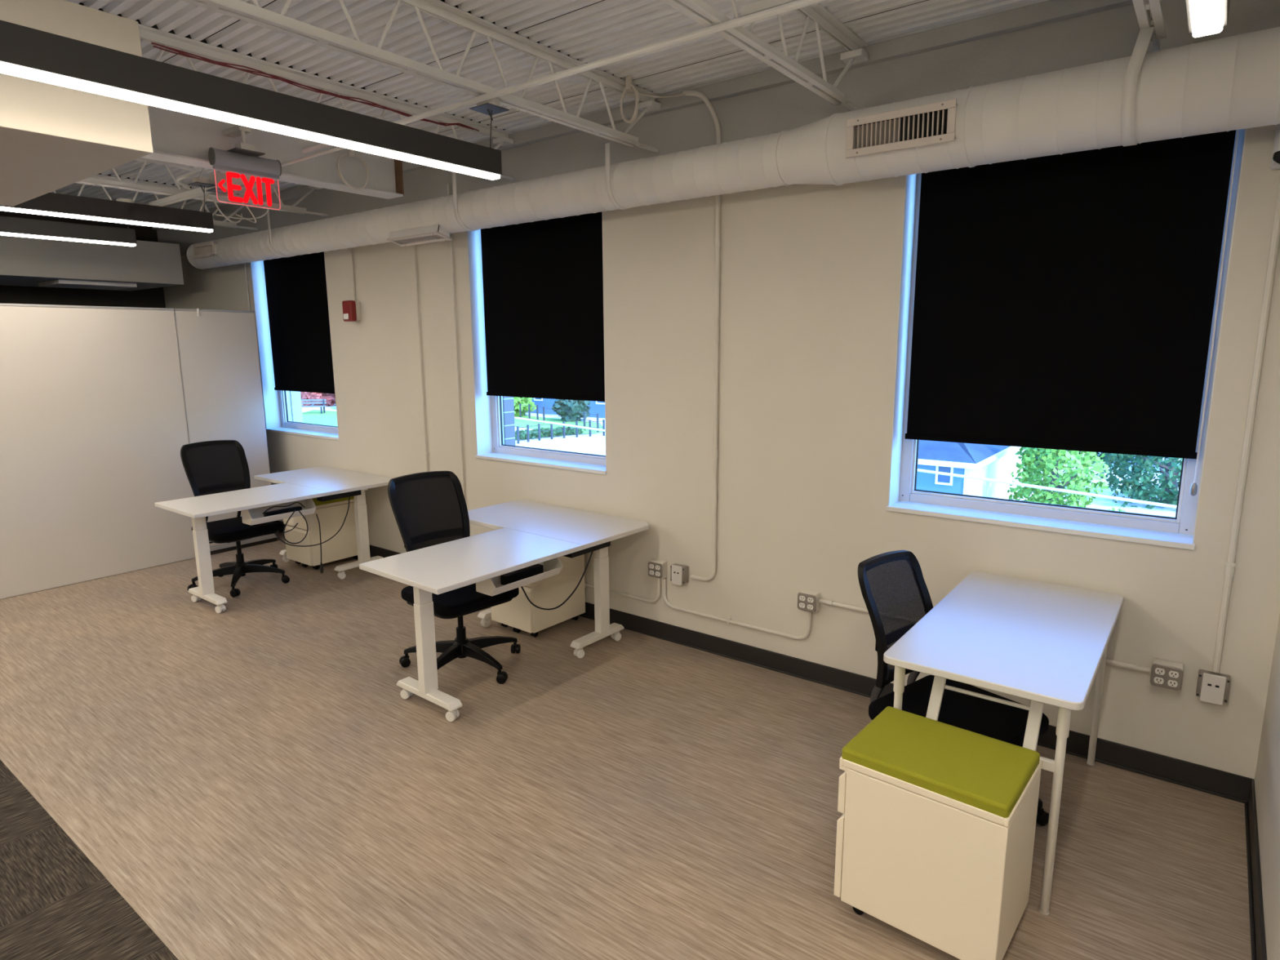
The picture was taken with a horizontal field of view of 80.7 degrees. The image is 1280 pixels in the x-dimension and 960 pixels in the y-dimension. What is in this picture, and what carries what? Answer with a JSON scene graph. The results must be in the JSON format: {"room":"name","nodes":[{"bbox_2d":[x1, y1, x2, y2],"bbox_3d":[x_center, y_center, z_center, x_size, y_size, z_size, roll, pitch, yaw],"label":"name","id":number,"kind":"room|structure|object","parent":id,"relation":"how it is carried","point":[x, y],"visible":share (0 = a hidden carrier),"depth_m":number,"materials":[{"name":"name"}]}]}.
{"room":"open-plan office","nodes":[
{"label":"open-plan office","id":0,"kind":"room"},
{"bbox_2d":[0,210,165,307],"bbox_3d":[-8.426,-0.587,4.415,0.200,3.500,10.870,7,13,37],"label":"wall","id":1,"kind":"structure","parent":0,"point":[152,297],"depth_m":7.69,"materials":[{"name":"paint"}]},
{"bbox_2d":[0,235,183,290],"bbox_3d":[-6.690,-1.660,5.204,1.300,0.407,6.000,7,13,37],"label":"ceiling soffit","id":2,"kind":"structure","parent":1,"relation":"attached to","point":[24,261],"depth_m":6.65,"materials":[{"name":"grey paint"}]},
{"bbox_2d":[38,279,137,289],"bbox_3d":[-5.086,-1.797,6.940,0.550,0.034,0.600,7,13,37],"label":"grille","id":3,"kind":"object","parent":2,"relation":"attached to","point":[66,283],"depth_m":6.82,"materials":[{"name":"metal"}]},
{"bbox_2d":[0,759,178,959],"bbox_3d":[-5.482,1.818,0.567,9.574,0.102,7.715,7,13,37],"label":"floor","id":4,"kind":"structure","parent":0,"point":[55,904],"depth_m":2.50,"materials":[{"name":"carpet"}]},
{"bbox_2d":[289,391,515,445],"bbox_3d":[-1.203,0.836,6.100,10.174,7.000,0.100,7,13,37],"label":"wall","id":5,"kind":"structure","parent":0,"point":[295,398],"depth_m":5.71,"materials":[{"name":"grey brick"}]},
{"bbox_2d":[49,0,1049,211],"bbox_3d":[-4.633,-1.520,1.123,9.574,0.022,10.611,7,13,37],"label":"ceiling","id":6,"kind":"structure","parent":0,"point":[605,28],"depth_m":3.38,"materials":[{"name":"white paint"}]},
{"bbox_2d":[0,0,153,206],"bbox_3d":[-3.838,-1.162,1.067,1.620,0.645,5.000,7,13,37],"label":"ceiling soffit","id":7,"kind":"structure","parent":6,"relation":"attached to","point":[53,137],"depth_m":2.46,"materials":[{"name":"paint"}]},
{"bbox_2d":[0,531,1251,959],"bbox_3d":[-2.271,1.044,4.712,9.574,0.100,2.885,7,13,37],"label":"floor","id":8,"kind":"structure","parent":0,"point":[255,779],"depth_m":3.07,"materials":[{"name":"plastic"}]},
{"bbox_2d":[0,302,276,599],"bbox_3d":[-5.304,-0.019,4.478,0.048,2.118,6.185,7,13,37],"label":"wall","id":9,"kind":"structure","parent":8,"relation":"on","point":[100,405],"depth_m":5.92,"materials":[{"name":"white paint"}]},
{"bbox_2d":[180,440,289,597],"bbox_3d":[-3.096,0.266,5.727,0.668,1.080,0.689,8,13,39],"label":"office chair","id":10,"kind":"object","parent":8,"relation":"on","point":[216,466],"visible":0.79,"depth_m":5.77,"materials":[{"name":"black fabric"}]},
{"bbox_2d":[154,466,393,613],"bbox_3d":[-2.848,0.412,5.864,1.181,0.740,1.563,7,13,37],"label":"desk","id":11,"kind":"object","parent":8,"relation":"on","point":[294,491],"visible":0.86,"depth_m":5.51,"materials":[{"name":"white laminate"}]},
{"bbox_2d":[240,498,316,525],"bbox_3d":[-2.600,0.209,5.437,0.153,0.140,0.471,7,13,37],"label":"cable tray","id":12,"kind":"object","parent":11,"relation":"on","point":[251,517],"depth_m":5.41,"materials":[{"name":"white metal"}]},
{"bbox_2d":[283,496,358,569],"bbox_3d":[-2.656,0.413,6.328,0.377,0.568,0.491,7,13,37],"label":"pedestal","id":13,"kind":"object","parent":8,"relation":"on","point":[331,514],"visible":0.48,"depth_m":6.17,"materials":[{"name":"beige metal"}]},
{"bbox_2d":[311,496,354,506],"bbox_3d":[-2.655,0.157,6.280,0.365,0.047,0.481,7,13,37],"label":"seat cushion","id":14,"kind":"object","parent":13,"relation":"on","point":[343,501],"depth_m":6.19,"materials":[{"name":"green fabric"}]},
{"bbox_2d":[315,498,354,508],"bbox_3d":[-2.656,0.185,6.288,0.377,0.038,0.488,7,13,37],"label":"tray","id":15,"kind":"object","parent":13,"relation":"on","point":[338,503],"depth_m":6.19,"materials":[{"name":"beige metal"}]},
{"bbox_2d":[387,471,520,684],"bbox_3d":[-0.997,0.529,4.191,0.714,1.080,0.687,9,14,42],"label":"office chair","id":16,"kind":"object","parent":8,"relation":"on","point":[429,508],"visible":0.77,"depth_m":4.24,"materials":[{"name":"black fabric"}]},
{"bbox_2d":[359,498,648,721],"bbox_3d":[-0.859,0.672,4.356,1.181,0.740,1.563,8,13,38],"label":"desk","id":17,"kind":"object","parent":8,"relation":"on","point":[528,539],"visible":0.88,"depth_m":3.99,"materials":[{"name":"white laminate"}]},
{"bbox_2d":[475,557,563,595],"bbox_3d":[-0.621,0.470,3.923,0.153,0.140,0.471,8,13,38],"label":"cable tray","id":18,"kind":"object","parent":17,"relation":"on","point":[508,581],"depth_m":3.91,"materials":[{"name":"white metal"}]},
{"bbox_2d":[490,554,585,637],"bbox_3d":[-0.662,0.661,4.883,0.377,0.568,0.491,8,13,38],"label":"pedestal","id":19,"kind":"object","parent":8,"relation":"on","point":[518,613],"visible":0.41,"depth_m":4.75,"materials":[{"name":"beige metal"}]},
{"bbox_2d":[833,706,1042,959],"bbox_3d":[0.926,1.107,2.365,0.491,0.568,0.377,8,13,39],"label":"pedestal","id":20,"kind":"object","parent":8,"relation":"on","point":[935,840],"visible":1,"depth_m":2.22,"materials":[{"name":"beige metal"}]},
{"bbox_2d":[839,756,1042,827],"bbox_3d":[0.925,0.879,2.322,0.488,0.038,0.377,8,13,39],"label":"tray","id":21,"kind":"object","parent":20,"relation":"on","point":[961,808],"depth_m":2.17,"materials":[{"name":"beige metal"}]},
{"bbox_2d":[841,706,1039,817],"bbox_3d":[0.922,0.851,2.316,0.481,0.047,0.365,8,13,39],"label":"seat cushion","id":22,"kind":"object","parent":20,"relation":"on","point":[972,774],"depth_m":2.25,"materials":[{"name":"green fabric"}]},
{"bbox_2d":[857,550,1048,826],"bbox_3d":[1.172,0.816,2.866,0.690,0.961,0.666,-8,13,-36],"label":"office chair","id":23,"kind":"object","parent":8,"relation":"on","point":[895,594],"visible":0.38,"depth_m":2.93,"materials":[{"name":"black fabric"}]},
{"bbox_2d":[883,571,1124,915],"bbox_3d":[1.409,0.910,2.889,0.592,0.765,1.191,7,13,37],"label":"folding table","id":24,"kind":"object","parent":8,"relation":"on","point":[1040,642],"visible":0.84,"depth_m":2.60,"materials":[{"name":"white laminate"}]},
{"bbox_2d":[156,0,1279,255],"bbox_3d":[-1.417,-2.267,5.449,9.774,0.660,0.270,7,13,37],"label":"wall","id":25,"kind":"structure","parent":0,"point":[1113,33],"depth_m":3.64,"materials":[{"name":"paint"}]},
{"bbox_2d":[151,0,1133,230],"bbox_3d":[-1.433,-2.243,5.264,9.574,0.070,0.045,7,13,37],"label":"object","id":26,"kind":"structure","parent":25,"relation":"attached to","point":[1051,11],"depth_m":3.46,"materials":[{"name":"paint"}]},
{"bbox_2d":[163,124,1279,779],"bbox_3d":[-1.405,-0.545,5.761,9.774,2.840,0.270,7,13,37],"label":"wall","id":27,"kind":"structure","parent":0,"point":[810,274],"depth_m":3.96,"materials":[{"name":"paint"}]},
{"bbox_2d":[244,262,250,310],"bbox_3d":[-3.711,-1.886,7.108,0.060,0.570,0.026,7,13,37],"label":"conduit","id":28,"kind":"object","parent":27,"relation":"attached to","point":[245,267],"visible":0.63,"depth_m":7.11,"materials":[{"name":"metal"}]},
{"bbox_2d":[250,257,338,439],"bbox_3d":[-3.076,-1.269,6.876,1.273,1.710,0.229,7,13,37],"label":"window","id":29,"kind":"structure","parent":27,"relation":"attached to","point":[275,402],"depth_m":7.22,"materials":[{"name":"white metal"}]},
{"bbox_2d":[263,251,334,393],"bbox_3d":[-3.070,-1.448,6.819,1.157,1.297,0.044,7,13,37],"label":"roller blind","id":30,"kind":"object","parent":27,"relation":"attached to","point":[296,291],"visible":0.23,"depth_m":6.83,"materials":[{"name":"black fabric"}]},
{"bbox_2d":[342,300,361,321],"bbox_3d":[-2.334,-1.364,6.085,0.124,0.164,0.107,7,13,37],"label":"fire alarm strobe","id":31,"kind":"object","parent":27,"relation":"attached to","point":[351,308],"visible":1,"depth_m":6.05,"materials":[{"name":"paint"}]},
{"bbox_2d":[349,247,355,301],"bbox_3d":[-2.314,-1.678,6.061,0.016,0.465,0.015,7,13,37],"label":"conduit","id":32,"kind":"object","parent":27,"relation":"attached to","point":[351,255],"visible":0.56,"depth_m":6.06,"materials":[{"name":"metal"}]},
{"bbox_2d":[413,244,430,471],"bbox_3d":[-1.657,-0.903,5.701,0.060,1.770,0.025,7,13,37],"label":"conduit","id":33,"kind":"object","parent":27,"relation":"attached to","point":[426,452],"visible":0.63,"depth_m":5.69,"materials":[{"name":"metal"}]},
{"bbox_2d":[447,183,464,495],"bbox_3d":[-1.323,-0.751,5.467,0.023,2.650,0.023,7,13,37],"label":"conduit","id":34,"kind":"object","parent":27,"relation":"attached to","point":[448,187],"visible":0.84,"depth_m":5.44,"materials":[{"name":"metal"}]},
{"bbox_2d":[466,211,606,474],"bbox_3d":[-0.644,-0.955,5.051,1.232,1.710,0.229,7,13,37],"label":"window","id":35,"kind":"structure","parent":27,"relation":"attached to","point":[488,409],"depth_m":5.37,"materials":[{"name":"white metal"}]},
{"bbox_2d":[480,211,604,401],"bbox_3d":[-0.651,-1.164,4.997,1.154,1.240,0.044,7,13,37],"label":"roller blind","id":36,"kind":"object","parent":27,"relation":"attached to","point":[543,280],"visible":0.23,"depth_m":4.98,"materials":[{"name":"black fabric"}]},
{"bbox_2d":[584,577,660,602],"bbox_3d":[-0.677,0.589,5.218,2.014,0.196,0.028,7,13,37],"label":"conduit","id":37,"kind":"object","parent":27,"relation":"attached to","point":[586,585],"visible":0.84,"depth_m":4.73,"materials":[{"name":"metal"}]},
{"bbox_2d":[648,558,666,578],"bbox_3d":[0.106,0.541,4.580,0.104,0.102,0.063,7,13,37],"label":"wall outlet","id":38,"kind":"object","parent":27,"relation":"attached to","point":[657,568],"visible":1,"depth_m":4.55,"materials":[{"name":"paint"}]},
{"bbox_2d":[670,563,688,585],"bbox_3d":[0.233,0.561,4.487,0.100,0.116,0.060,7,13,37],"label":"outlet","id":39,"kind":"object","parent":27,"relation":"attached to","point":[679,573],"visible":1,"depth_m":4.46,"materials":[{"name":"white plastic"}]},
{"bbox_2d":[682,89,720,581],"bbox_3d":[0.333,-0.715,4.140,0.187,2.664,0.112,7,13,37],"label":"conduit","id":40,"kind":"object","parent":27,"relation":"attached to","point":[695,93],"visible":1,"depth_m":4.12,"materials":[{"name":"metal"}]},
{"bbox_2d":[626,93,685,97],"bbox_3d":[0.087,-1.984,3.873,0.317,0.032,0.013,-4,11,-18],"label":"cable","id":41,"kind":"object","parent":40,"relation":"hanging from","point":[645,95],"visible":0.89,"depth_m":3.88,"materials":[{"name":"white plastic"}]},
{"bbox_2d":[662,577,811,639],"bbox_3d":[0.527,0.743,4.315,0.972,0.204,0.028,7,13,37],"label":"conduit","id":42,"kind":"object","parent":27,"relation":"attached to","point":[728,620],"visible":1,"depth_m":4.29,"materials":[{"name":"metal"}]},
{"bbox_2d":[278,520,1254,803],"bbox_3d":[-1.403,0.734,5.815,9.574,0.105,0.018,7,13,37],"label":"baseboard","id":43,"kind":"structure","parent":27,"relation":"attached to","point":[1220,783],"depth_m":3.89,"materials":[{"name":"rubber"}]},
{"bbox_2d":[797,588,820,613],"bbox_3d":[0.893,0.642,3.989,0.104,0.102,0.063,7,13,37],"label":"wall outlet","id":44,"kind":"object","parent":27,"relation":"attached to","point":[807,600],"visible":1,"depth_m":3.97,"materials":[{"name":"paint"}]},
{"bbox_2d":[799,602,804,608],"bbox_3d":[0.857,0.663,3.983,0.033,0.025,0.004,7,13,37],"label":"receptacle","id":45,"kind":"object","parent":44,"relation":"attached to","point":[802,605],"depth_m":3.98,"materials":[{"name":"white plastic"}]},
{"bbox_2d":[799,595,805,600],"bbox_3d":[0.857,0.625,3.976,0.033,0.025,0.004,7,13,37],"label":"receptacle","id":46,"kind":"object","parent":44,"relation":"attached to","point":[801,597],"depth_m":3.97,"materials":[{"name":"white plastic"}]},
{"bbox_2d":[807,604,813,609],"bbox_3d":[0.894,0.668,3.956,0.033,0.025,0.004,7,13,37],"label":"receptacle","id":47,"kind":"object","parent":44,"relation":"attached to","point":[810,606],"depth_m":3.95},
{"bbox_2d":[807,597,813,602],"bbox_3d":[0.894,0.629,3.949,0.033,0.025,0.004,7,13,37],"label":"receptacle","id":48,"kind":"object","parent":44,"relation":"attached to","point":[809,599],"depth_m":3.95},
{"bbox_2d":[818,599,1150,673],"bbox_3d":[1.523,0.711,3.535,1.452,0.028,0.028,7,13,37],"label":"conduit","id":49,"kind":"object","parent":27,"relation":"attached to","point":[825,602],"visible":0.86,"depth_m":3.19,"materials":[{"name":"metal"}]},
{"bbox_2d":[886,128,1247,550],"bbox_3d":[1.751,-0.645,3.254,1.220,1.710,0.229,7,13,37],"label":"window","id":50,"kind":"structure","parent":27,"relation":"attached to","point":[904,452],"depth_m":3.42,"materials":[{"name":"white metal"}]},
{"bbox_2d":[904,129,1239,495],"bbox_3d":[1.744,-0.731,3.207,1.164,1.486,0.069,7,13,37],"label":"roller blind","id":51,"kind":"object","parent":27,"relation":"attached to","point":[1064,301],"visible":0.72,"depth_m":3.16,"materials":[{"name":"black fabric"}]},
{"bbox_2d":[1150,657,1183,691],"bbox_3d":[2.136,0.791,3.054,0.104,0.102,0.063,7,13,37],"label":"wall outlet","id":52,"kind":"object","parent":27,"relation":"attached to","point":[1167,674],"visible":1,"depth_m":3.03,"materials":[{"name":"paint"}]},
{"bbox_2d":[1153,676,1164,684],"bbox_3d":[2.100,0.812,3.049,0.033,0.025,0.004,7,13,37],"label":"receptacle","id":53,"kind":"object","parent":52,"relation":"attached to","point":[1157,680],"depth_m":3.05,"materials":[{"name":"white plastic"}]},
{"bbox_2d":[1155,667,1164,675],"bbox_3d":[2.100,0.773,3.042,0.033,0.025,0.004,7,13,37],"label":"receptacle","id":54,"kind":"object","parent":52,"relation":"attached to","point":[1158,671],"depth_m":3.04,"materials":[{"name":"white plastic"}]},
{"bbox_2d":[1167,680,1177,687],"bbox_3d":[2.137,0.816,3.021,0.033,0.025,0.004,7,13,37],"label":"receptacle","id":55,"kind":"object","parent":52,"relation":"attached to","point":[1171,683],"depth_m":3.02,"materials":[{"name":"white plastic"}]},
{"bbox_2d":[1168,671,1178,678],"bbox_3d":[2.136,0.778,3.014,0.033,0.025,0.004,7,13,37],"label":"receptacle","id":56,"kind":"object","parent":52,"relation":"attached to","point":[1172,674],"depth_m":3.01,"materials":[{"name":"white plastic"}]},
{"bbox_2d":[1195,669,1231,705],"bbox_3d":[2.257,0.815,2.967,0.100,0.116,0.060,7,13,37],"label":"outlet","id":57,"kind":"object","parent":27,"relation":"attached to","point":[1212,687],"visible":1,"depth_m":2.95,"materials":[{"name":"white plastic"}]},
{"bbox_2d":[1212,177,1279,672],"bbox_3d":[2.261,-0.158,2.801,0.060,1.855,0.030,7,13,37],"label":"conduit","id":58,"kind":"object","parent":27,"relation":"attached to","point":[1229,568],"visible":1,"depth_m":2.79,"materials":[{"name":"metal"}]},
{"bbox_2d":[1270,128,1279,169],"bbox_3d":[2.221,-1.154,2.570,0.091,0.152,0.145,7,13,37],"label":"security camera","id":59,"kind":"object","parent":27,"relation":"attached to","point":[1275,162],"depth_m":2.56,"materials":[{"name":"white plastic"}]},
{"bbox_2d":[1253,613,1279,959],"bbox_3d":[-0.670,0.415,-1.405,0.150,3.500,10.870,7,13,37],"label":"wall","id":60,"kind":"structure","parent":0,"point":[1267,775],"depth_m":2.44,"materials":[{"name":"paint"}]},
{"bbox_2d":[1244,779,1266,959],"bbox_3d":[-0.811,1.999,-1.179,0.020,0.105,10.590,7,13,37],"label":"baseboard","id":61,"kind":"structure","parent":60,"relation":"attached to","point":[1258,944],"depth_m":2.46,"materials":[{"name":"rubber"}]},
{"bbox_3d":[-7.896,0.719,-2.797,9.924,3.500,0.150,7,13,37],"label":"wall","id":62,"kind":"structure","parent":0,"visible":0},
{"bbox_2d":[53,173,257,230],"bbox_3d":[-6.692,-1.637,2.693,0.100,0.278,10.585,7,13,37],"label":"joist","id":63,"kind":"object","parent":62,"relation":"attached to","point":[216,223],"visible":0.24,"depth_m":6.25,"materials":[{"name":"white metal"}]},
{"bbox_2d":[75,161,328,216],"bbox_3d":[-5.761,-1.517,1.995,0.100,0.278,10.585,7,13,37],"label":"joist","id":64,"kind":"object","parent":62,"relation":"attached to","point":[119,184],"visible":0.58,"depth_m":5.24,"materials":[{"name":"white metal"}]},
{"bbox_2d":[148,172,250,206],"bbox_3d":[-2.974,-1.935,5.042,1.450,0.095,0.130,7,13,37],"label":"channel","id":65,"kind":"object","parent":64,"relation":"attached to","point":[197,192],"visible":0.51,"depth_m":4.98,"materials":[{"name":"white metal"}]},
{"bbox_2d":[0,198,136,246],"bbox_3d":[-5.102,-1.501,3.562,0.120,0.319,4.830,7,13,37],"label":"linear pendant light","id":66,"kind":"object","parent":65,"relation":"hanging from","point":[9,226],"visible":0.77,"depth_m":5.11,"materials":[{"name":"grey metal"}]},
{"bbox_2d":[0,177,215,232],"bbox_3d":[-4.180,-1.391,2.917,0.120,0.319,4.830,7,13,37],"label":"linear pendant light","id":67,"kind":"object","parent":65,"relation":"hanging from","point":[52,204],"visible":1,"depth_m":4.38,"materials":[{"name":"grey metal"}]},
{"bbox_2d":[135,157,195,189],"bbox_3d":[-3.592,-1.665,3.424,0.533,0.031,3.459,5,12,27],"label":"conduit","id":68,"kind":"object","parent":65,"relation":"attached to","point":[193,171],"visible":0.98,"depth_m":4.50,"materials":[{"name":"white metal"}]},
{"bbox_2d":[200,195,269,222],"bbox_3d":[-2.895,-1.841,5.247,0.656,0.134,0.510,7,13,37],"label":"wires","id":69,"kind":"object","parent":65,"relation":"hanging from","point":[207,196],"visible":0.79,"depth_m":5.35,"materials":[{"name":"white plastic"}]},
{"bbox_2d":[142,105,404,199],"bbox_3d":[-4.632,-1.270,0.895,0.160,0.369,10.160,7,13,37],"label":"steel beam","id":70,"kind":"structure","parent":62,"relation":"attached to","point":[177,137],"depth_m":4.25,"materials":[{"name":"metal"}]},
{"bbox_2d":[208,125,281,209],"bbox_3d":[-2.110,-1.651,3.991,0.223,0.392,0.348,7,13,37],"label":"exit sign","id":71,"kind":"object","parent":70,"relation":"hanging from","point":[243,158],"visible":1,"depth_m":3.94,"materials":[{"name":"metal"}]},
{"bbox_2d":[280,146,346,166],"bbox_3d":[-1.689,-1.697,3.931,0.830,0.015,0.016,7,13,37],"label":"conduit","id":72,"kind":"object","parent":70,"relation":"attached to","point":[336,148],"visible":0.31,"depth_m":3.94,"materials":[{"name":"white metal"}]},
{"bbox_2d":[336,148,368,190],"bbox_3d":[-1.718,-1.870,4.507,0.037,0.260,0.207,7,13,37],"label":"cable coil","id":73,"kind":"object","parent":70,"relation":"hanging from","point":[351,153],"visible":0.98,"depth_m":4.49,"materials":[{"name":"white plastic"}]},
{"bbox_2d":[138,23,513,180],"bbox_3d":[-4.026,-1.293,0.693,0.100,0.278,10.585,7,13,37],"label":"joist","id":74,"kind":"object","parent":62,"relation":"attached to","point":[150,34],"visible":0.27,"depth_m":3.71,"materials":[{"name":"white metal"}]},
{"bbox_2d":[151,42,479,131],"bbox_3d":[-1.512,-1.963,3.841,0.054,0.043,1.751,7,13,37],"label":"conduit","id":75,"kind":"object","parent":74,"relation":"hanging from","point":[180,52],"visible":0.98,"depth_m":3.60,"materials":[{"name":"metal"}]},
{"bbox_2d":[180,0,661,152],"bbox_3d":[-3.078,-1.179,-0.020,0.183,0.295,10.585,7,13,37],"label":"joist","id":76,"kind":"object","parent":62,"relation":"attached to","point":[254,14],"depth_m":3.08,"materials":[{"name":"white metal"}]},
{"bbox_2d":[0,19,509,180],"bbox_3d":[-2.077,-1.136,1.434,0.120,0.319,4.830,7,13,37],"label":"linear pendant light","id":77,"kind":"object","parent":76,"relation":"hanging from","point":[25,52],"visible":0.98,"depth_m":2.38,"materials":[{"name":"grey metal"}]},
{"bbox_2d":[301,0,827,153],"bbox_3d":[-0.356,-1.594,2.953,3.580,0.090,0.062,7,13,37],"label":"conduit","id":78,"kind":"object","parent":76,"relation":"attached to","point":[797,4],"visible":1,"depth_m":2.72,"materials":[{"name":"white metal"}]},
{"bbox_2d":[661,0,868,111],"bbox_3d":[-2.196,-1.056,-0.680,0.100,0.278,10.585,7,13,37],"label":"joist","id":79,"kind":"object","parent":62,"relation":"attached to","point":[698,11],"visible":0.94,"depth_m":2.97,"materials":[{"name":"white metal"}]},
{"bbox_2d":[741,0,795,17],"bbox_3d":[0.744,-1.534,2.269,0.980,0.034,0.044,7,13,37],"label":"channel","id":80,"kind":"object","parent":79,"relation":"attached to","point":[761,5],"visible":0.44,"depth_m":2.50,"materials":[{"name":"white metal"}]},
{"bbox_2d":[1132,0,1166,51],"bbox_3d":[-1.282,-0.938,-1.367,0.100,0.278,10.585,7,13,37],"label":"joist","id":81,"kind":"object","parent":62,"relation":"attached to","point":[1148,13],"visible":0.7,"depth_m":2.48,"materials":[{"name":"white metal"}]},
{"bbox_2d":[186,26,1279,269],"bbox_3d":[-0.964,-1.784,4.679,8.032,0.501,0.324,7,13,37],"label":"spiral duct","id":82,"kind":"object","parent":81,"relation":"hanging from","point":[1232,82],"visible":1,"depth_m":3.04,"materials":[{"name":"metal"}]},
{"bbox_2d":[192,240,217,258],"bbox_3d":[-3.899,-2.065,6.777,0.400,0.125,0.077,7,13,37],"label":"supply register","id":83,"kind":"object","parent":82,"relation":"attached to","point":[206,250],"depth_m":6.74,"materials":[{"name":"metal"}]},
{"bbox_2d":[386,223,452,246],"bbox_3d":[-1.485,-1.643,5.057,0.540,0.096,0.131,7,13,37],"label":"supply register","id":84,"kind":"object","parent":82,"relation":"attached to","point":[405,234],"depth_m":5.03,"materials":[{"name":"metal"}]},
{"bbox_2d":[845,98,957,158],"bbox_3d":[1.050,-1.403,3.030,0.435,0.150,0.074,7,13,37],"label":"supply register","id":85,"kind":"object","parent":82,"relation":"attached to","point":[930,127],"depth_m":3.01,"materials":[{"name":"metal"}]},
{"bbox_2d":[1185,0,1230,37],"bbox_3d":[-0.081,-0.874,-0.089,0.120,0.319,4.830,7,13,37],"label":"linear pendant light","id":86,"kind":"object","parent":81,"relation":"hanging from","point":[1204,17],"visible":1,"depth_m":1.71,"materials":[{"name":"grey metal"}]},
{"label":"outside","id":87,"kind":"structure","parent":0,"visible":0},
{"bbox_2d":[301,404,1180,517],"bbox_3d":[14.819,-7.046,68.781,180.000,0.300,119.600,7,13,37],"label":"paving","id":88,"kind":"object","parent":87,"point":[595,444],"depth_m":38.17,"materials":[{"name":"concrete"}]},
{"bbox_2d":[300,391,336,406],"bbox_3d":[-28.644,-8.581,66.812,5.507,5.195,5.477,7,13,37],"label":"shrub","id":89,"kind":"object","parent":88,"relation":"on","point":[331,397],"visible":0.21,"depth_m":66.05,"materials":[{"name":"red plant"}]},
{"bbox_2d":[302,409,337,426],"bbox_3d":[-22.305,-4.444,54.933,18.000,0.001,9.000,7,13,37],"label":"grass","id":90,"kind":"structure","parent":88,"relation":"on","point":[313,416],"depth_m":56.11,"materials":[{"name":"green plant"}]},
{"bbox_2d":[301,399,326,413],"bbox_3d":[-26.297,-5.792,59.490,2.800,1.120,0.710,-1,10,-3],"label":"park bench","id":91,"kind":"object","parent":90,"relation":"on","point":[323,402],"visible":0.58,"depth_m":59.73,"materials":[{"name":"white wood"}]},
{"bbox_2d":[513,396,536,417],"bbox_3d":[-9.630,-5.816,56.250,3.740,2.503,4.042,7,13,37],"label":"shrub","id":92,"kind":"object","parent":88,"relation":"on","point":[523,401],"visible":0.26,"depth_m":55.36,"materials":[{"name":"green plant"}]},
{"bbox_2d":[515,426,586,440],"bbox_3d":[-5.589,-2.677,43.517,6.185,0.806,1.458,-9,13,-38],"label":"undergrowth","id":93,"kind":"object","parent":88,"relation":"on","point":[571,430],"visible":0.7,"depth_m":43.30,"materials":[{"name":"green plant"}]},
{"bbox_2d":[514,415,602,434],"bbox_3d":[-6.829,-3.949,51.605,14.700,0.001,6.600,7,13,37],"label":"grass","id":94,"kind":"structure","parent":88,"relation":"on","point":[521,423],"depth_m":50.57,"materials":[{"name":"green plant"}]},
{"bbox_2d":[519,403,599,432],"bbox_3d":[-5.478,-4.180,49.722,0.444,1.150,10.361,-7,12,-34],"label":"iron fence","id":95,"kind":"object","parent":94,"relation":"on","point":[537,406],"visible":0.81,"depth_m":50.89,"materials":[{"name":"black metal"}]},
{"bbox_2d":[516,419,604,444],"bbox_3d":[-4.510,-2.778,42.519,5.648,0.950,0.654,-8,13,-35],"label":"iron fence","id":96,"kind":"object","parent":88,"relation":"on","point":[576,422],"visible":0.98,"depth_m":42.47,"materials":[{"name":"metal"}]},
{"bbox_2d":[526,397,604,417],"bbox_3d":[-3.789,-9.683,59.392,14.860,8.500,8.860,7,13,37],"label":"house","id":97,"kind":"structure","parent":88,"relation":"on","point":[598,407],"depth_m":57.26,"materials":[{"name":"blue"}]},
{"bbox_2d":[551,399,591,422],"bbox_3d":[-4.876,-5.042,52.473,2.955,2.518,2.890,7,13,37],"label":"shrub","id":98,"kind":"object","parent":88,"relation":"on","point":[575,406],"visible":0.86,"depth_m":51.69,"materials":[{"name":"green plant"}]},
{"bbox_2d":[514,416,1176,508],"bbox_3d":[2.863,1.154,11.551,15.220,4.170,0.209,7,13,37],"label":"power line","id":99,"kind":"object","parent":88,"relation":"on","point":[518,418],"visible":0.3,"depth_m":9.72,"materials":[{"name":"rubber"}]},
{"bbox_2d":[916,440,1026,498],"bbox_3d":[9.355,-1.362,25.832,6.500,3.930,9.500,7,13,37],"label":"house","id":100,"kind":"structure","parent":88,"relation":"on","point":[997,462],"depth_m":21.35,"materials":[{"name":"blue"}]},
{"bbox_2d":[1006,447,1109,507],"bbox_3d":[11.708,-0.216,21.083,2.467,4.422,2.787,7,13,37],"label":"tree","id":101,"kind":"object","parent":88,"relation":"on","point":[1077,479],"visible":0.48,"depth_m":20.54,"materials":[{"name":"green plant"}]},
{"bbox_2d":[1050,451,1168,465],"bbox_3d":[21.146,-2.586,33.617,6.999,6.775,4.777,7,13,37],"label":"tree","id":102,"kind":"object","parent":88,"relation":"on","point":[1097,453],"visible":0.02,"depth_m":33.20,"materials":[{"name":"green plant"}]},
{"bbox_2d":[1106,507,1124,511],"bbox_3d":[11.286,1.471,18.529,1.848,1.636,1.868,7,13,37],"label":"tree","id":103,"kind":"object","parent":88,"relation":"on","point":[1113,508],"visible":0.02,"depth_m":18.39,"materials":[{"name":"green plant"}]},
{"bbox_2d":[1098,453,1182,509],"bbox_3d":[17.236,-0.686,24.313,4.157,4.996,4.271,7,13,37],"label":"tree","id":104,"kind":"object","parent":88,"relation":"on","point":[1166,492],"visible":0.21,"depth_m":24.19,"materials":[{"name":"green plant"}]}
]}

